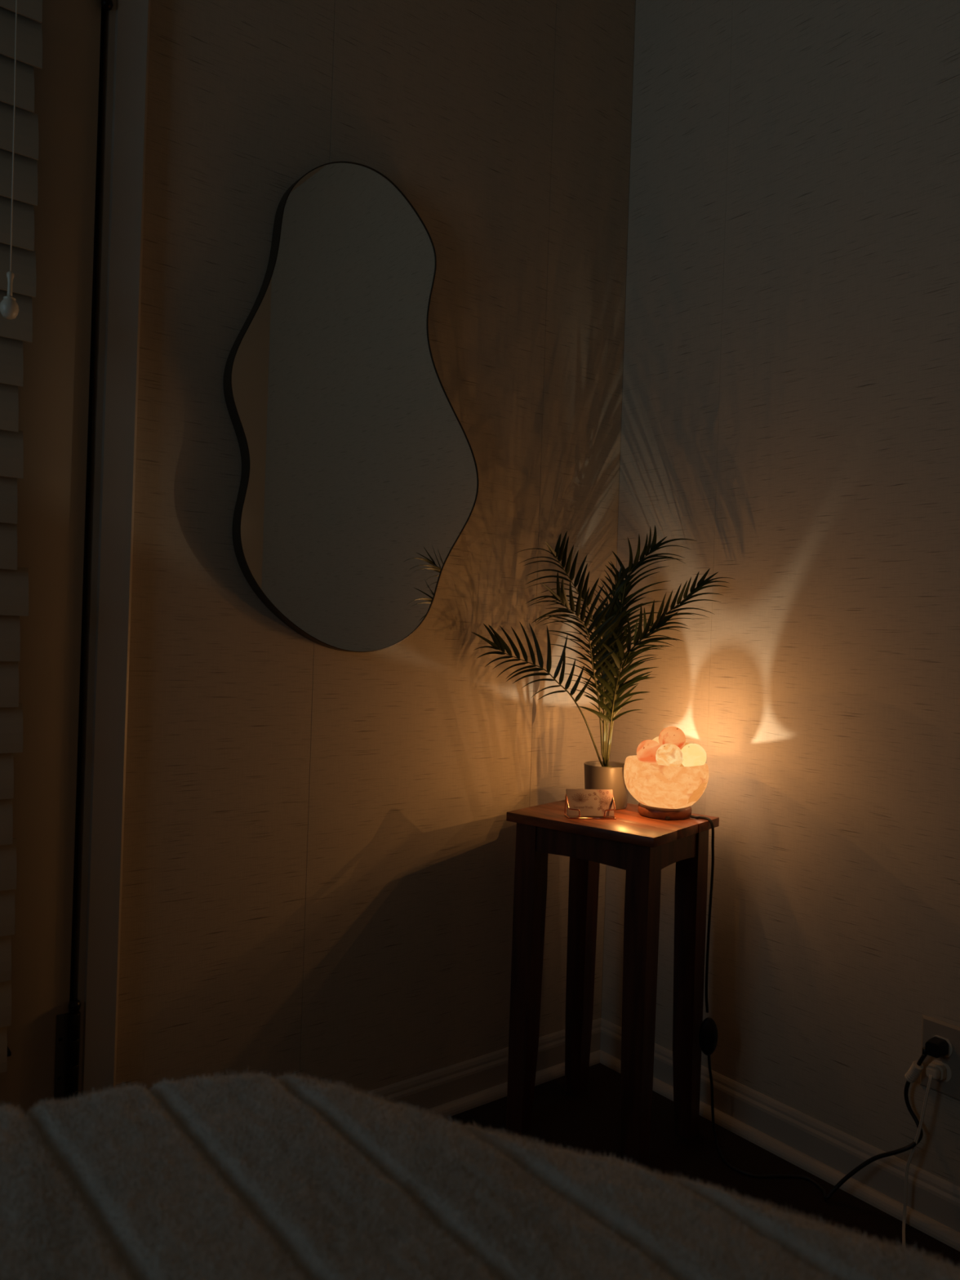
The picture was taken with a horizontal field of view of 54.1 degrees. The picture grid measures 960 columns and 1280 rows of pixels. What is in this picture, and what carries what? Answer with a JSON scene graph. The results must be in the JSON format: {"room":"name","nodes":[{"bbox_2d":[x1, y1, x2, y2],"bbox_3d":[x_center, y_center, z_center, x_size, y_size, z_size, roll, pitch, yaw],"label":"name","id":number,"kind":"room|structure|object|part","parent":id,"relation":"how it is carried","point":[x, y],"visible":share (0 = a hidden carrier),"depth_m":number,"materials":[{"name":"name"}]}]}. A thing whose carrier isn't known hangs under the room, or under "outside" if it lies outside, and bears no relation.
{"room":"bedroom","nodes":[
{"label":"bedroom","id":0,"kind":"room"},
{"bbox_2d":[72,0,635,1092],"bbox_3d":[-0.820,-0.362,1.256,3.000,2.500,0.109,2,0,-38],"label":"wall","id":1,"kind":"structure","parent":0,"point":[319,843],"depth_m":1.70,"materials":[{"name":"paint"}]},
{"bbox_2d":[0,0,42,1072],"bbox_3d":[-0.878,-0.257,1.106,0.648,1.682,0.078,2,0,-38],"label":"door blind","id":2,"kind":"object","parent":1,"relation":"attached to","point":[14,580],"visible":1,"depth_m":1.28,"materials":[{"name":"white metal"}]},
{"bbox_2d":[0,0,18,319],"bbox_3d":[-0.612,-0.730,1.242,0.023,0.610,0.023,2,0,-1],"label":"cord tassel","id":3,"kind":"object","parent":2,"relation":"hanging from","point":[9,308],"visible":1,"depth_m":1.24,"materials":[{"name":"beige plastic"}]},
{"bbox_3d":[-0.617,-0.760,1.247,0.017,0.548,0.002,2,0,44],"label":"cord","id":4,"kind":"part","parent":3,"relation":"part of","materials":[{"name":"white fabric"}]},
{"bbox_2d":[0,0,113,1114],"bbox_3d":[-0.918,-0.145,1.139,0.861,2.060,0.054,2,0,-38],"label":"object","id":5,"kind":"structure","parent":1,"relation":"in","point":[55,397],"depth_m":1.36,"materials":[{"name":"white"}]},
{"bbox_3d":[-0.618,0.644,1.386,0.016,0.187,0.002,2,0,-38],"label":"plate","id":6,"kind":"part","parent":5,"relation":"part of","materials":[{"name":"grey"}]},
{"bbox_2d":[76,0,150,1097],"bbox_3d":[-0.548,-0.163,1.407,0.058,2.120,0.018,2,0,-38],"label":"trim","id":7,"kind":"structure","parent":1,"relation":"attached to","point":[128,20],"depth_m":1.40,"materials":[{"name":"white wood"}]},
{"bbox_2d":[222,161,478,652],"bbox_3d":[-0.207,-0.401,1.657,0.504,0.845,0.031,2,0,-38],"label":"mirror","id":8,"kind":"object","parent":1,"relation":"attached to","point":[358,486],"visible":1,"depth_m":1.62,"materials":[{"name":"black metal"},{"name":"mirror glass"}]},
{"bbox_2d":[364,1017,600,1118],"bbox_3d":[-0.141,0.868,1.751,1.062,0.083,0.028,2,0,-38],"label":"baseboard","id":9,"kind":"structure","parent":1,"relation":"attached to","point":[455,1089],"depth_m":1.85,"materials":[{"name":"white wood"}]},
{"bbox_3d":[-0.143,0.900,1.743,1.050,0.019,0.016,2,0,-38],"label":"shoe moulding","id":10,"kind":"part","parent":9,"relation":"part of","materials":[{"name":"white wood"}]},
{"bbox_2d":[0,1066,959,1279],"bbox_3d":[-0.383,0.580,-0.081,1.821,0.595,1.098,2,0,-38],"label":"blanket","id":11,"kind":"object","parent":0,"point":[247,1175],"visible":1,"depth_m":0.50,"materials":[{"name":"grey fabric"}]},
{"bbox_2d":[583,760,628,809],"bbox_3d":[0.249,0.285,1.849,0.092,0.083,0.092,2,0,-38],"label":"pot","id":12,"kind":"object","parent":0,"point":[598,775],"depth_m":1.81,"materials":[{"name":"grey ceramic"}]},
{"bbox_2d":[444,1062,959,1268],"bbox_3d":[-0.296,0.934,0.459,3.100,0.050,2.070,2,0,-38],"label":"floor","id":13,"kind":"structure","parent":0,"point":[591,1120],"depth_m":1.71,"materials":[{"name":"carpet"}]},
{"bbox_2d":[506,800,719,1169],"bbox_3d":[0.240,0.625,1.765,0.306,0.595,0.261,2,0,38],"label":"side table","id":14,"kind":"object","parent":13,"relation":"on","point":[641,846],"visible":0.94,"depth_m":1.74,"materials":[{"name":"brown wood"}]},
{"bbox_3d":[0.089,0.628,1.763,0.044,0.578,0.044,2,0,38],"label":"leg","id":15,"kind":"part","parent":14,"relation":"part of","materials":[{"name":"brown wood"}]},
{"bbox_3d":[0.207,0.632,1.912,0.044,0.578,0.044,2,0,38],"label":"leg","id":16,"kind":"part","parent":14,"relation":"part of","materials":[{"name":"brown wood"}]},
{"bbox_2d":[564,793,616,819],"bbox_3d":[0.204,0.306,1.731,0.091,0.040,0.038,2,0,-6],"label":"card holder","id":17,"kind":"object","parent":14,"relation":"on","point":[566,797],"visible":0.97,"depth_m":1.72,"materials":[{"name":"gold metal"}]},
{"bbox_2d":[566,788,613,816],"bbox_3d":[0.204,0.300,1.737,0.089,0.046,0.021,2,0,-6],"label":"business card","id":18,"kind":"object","parent":17,"relation":"in","point":[590,802],"visible":1,"depth_m":1.74,"materials":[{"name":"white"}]},
{"bbox_2d":[572,792,586,802],"bbox_3d":[0.185,0.292,1.738,0.032,0.019,0.008,2,0,-6],"label":"print","id":19,"kind":"object","parent":18,"relation":"on","point":[576,797],"depth_m":1.74,"materials":[{"name":"brown"}]},
{"bbox_2d":[587,790,613,815],"bbox_3d":[0.224,0.300,1.739,0.049,0.043,0.019,2,0,-3],"label":"print","id":20,"kind":"object","parent":18,"relation":"attached to","point":[598,801],"depth_m":1.74,"materials":[{"name":"brown"}]},
{"bbox_2d":[471,524,732,809],"bbox_3d":[0.230,0.045,1.808,0.480,0.563,0.212,2,0,-23],"label":"potted palm","id":21,"kind":"object","parent":14,"relation":"on","point":[598,775],"visible":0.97,"depth_m":1.81,"materials":[{"name":"green plant"}]},
{"bbox_3d":[0.273,0.635,1.618,0.044,0.578,0.044,2,0,38],"label":"leg","id":22,"kind":"part","parent":14,"relation":"part of","materials":[{"name":"brown wood"}]},
{"bbox_2d":[623,726,708,820],"bbox_3d":[0.350,0.246,1.773,0.157,0.169,0.156,2,0,-38],"label":"salt lamp","id":23,"kind":"object","parent":14,"relation":"on","point":[667,775],"visible":1,"depth_m":1.72,"materials":[{"name":"orange stone"}]},
{"bbox_3d":[0.349,0.268,1.773,0.157,0.086,0.156,2,0,-38],"label":"lamp shade","id":24,"kind":"part","parent":23,"relation":"part of","materials":[{"name":"orange stone"}]},
{"bbox_3d":[0.391,0.638,1.768,0.044,0.578,0.044,2,0,38],"label":"leg","id":25,"kind":"part","parent":14,"relation":"part of","materials":[{"name":"brown wood"}]},
{"bbox_2d":[689,814,948,1199],"bbox_3d":[0.552,0.632,1.609,0.446,0.602,0.071,2,0,40],"label":"lamp cord","id":26,"kind":"object","parent":13,"relation":"on","point":[936,1047],"visible":1,"depth_m":1.63,"materials":[{"name":"black plastic"}]},
{"bbox_2d":[698,1017,717,1055],"bbox_3d":[0.422,0.734,1.741,0.035,0.070,0.021,2,0,-3],"label":"switch","id":27,"kind":"object","parent":26,"relation":"attached to","point":[708,1033],"depth_m":1.73,"materials":[{"name":"black plastic"}]},
{"bbox_2d":[902,1061,946,1248],"bbox_3d":[0.638,0.803,1.419,0.052,0.265,0.240,2,0,41],"label":"cord","id":28,"kind":"object","parent":13,"relation":"on","point":[935,1070],"visible":0.91,"depth_m":1.49,"materials":[{"name":"beige plastic"}]},
{"bbox_2d":[600,0,959,1186],"bbox_3d":[0.925,-0.304,1.382,0.100,2.500,1.870,2,0,-38],"label":"wall","id":29,"kind":"structure","parent":0,"point":[791,392],"depth_m":1.72,"materials":[{"name":"paint"}]},
{"bbox_2d":[600,1017,959,1251],"bbox_3d":[0.835,0.902,1.347,0.028,0.083,1.870,2,0,-38],"label":"baseboard","id":30,"kind":"structure","parent":29,"relation":"attached to","point":[826,1152],"depth_m":1.66,"materials":[{"name":"white wood"}]},
{"bbox_2d":[920,1014,959,1100],"bbox_3d":[0.736,0.665,1.498,0.007,0.114,0.070,2,0,-38],"label":"wall outlet","id":31,"kind":"object","parent":29,"relation":"attached to","point":[931,1027],"visible":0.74,"depth_m":1.49,"materials":[{"name":"beige plastic"}]},
{"bbox_2d":[931,1059,951,1081],"bbox_3d":[0.733,0.685,1.496,0.002,0.028,0.034,2,0,-38],"label":"receptacle","id":32,"kind":"object","parent":31,"relation":"attached to","point":[947,1063],"depth_m":1.49,"materials":[{"name":"beige plastic"}]},
{"bbox_2d":[933,1035,952,1057],"bbox_3d":[0.734,0.646,1.496,0.002,0.028,0.034,2,0,-38],"label":"receptacle","id":33,"kind":"object","parent":31,"relation":"attached to","point":[948,1038],"depth_m":1.49,"materials":[{"name":"beige plastic"}]}
]}

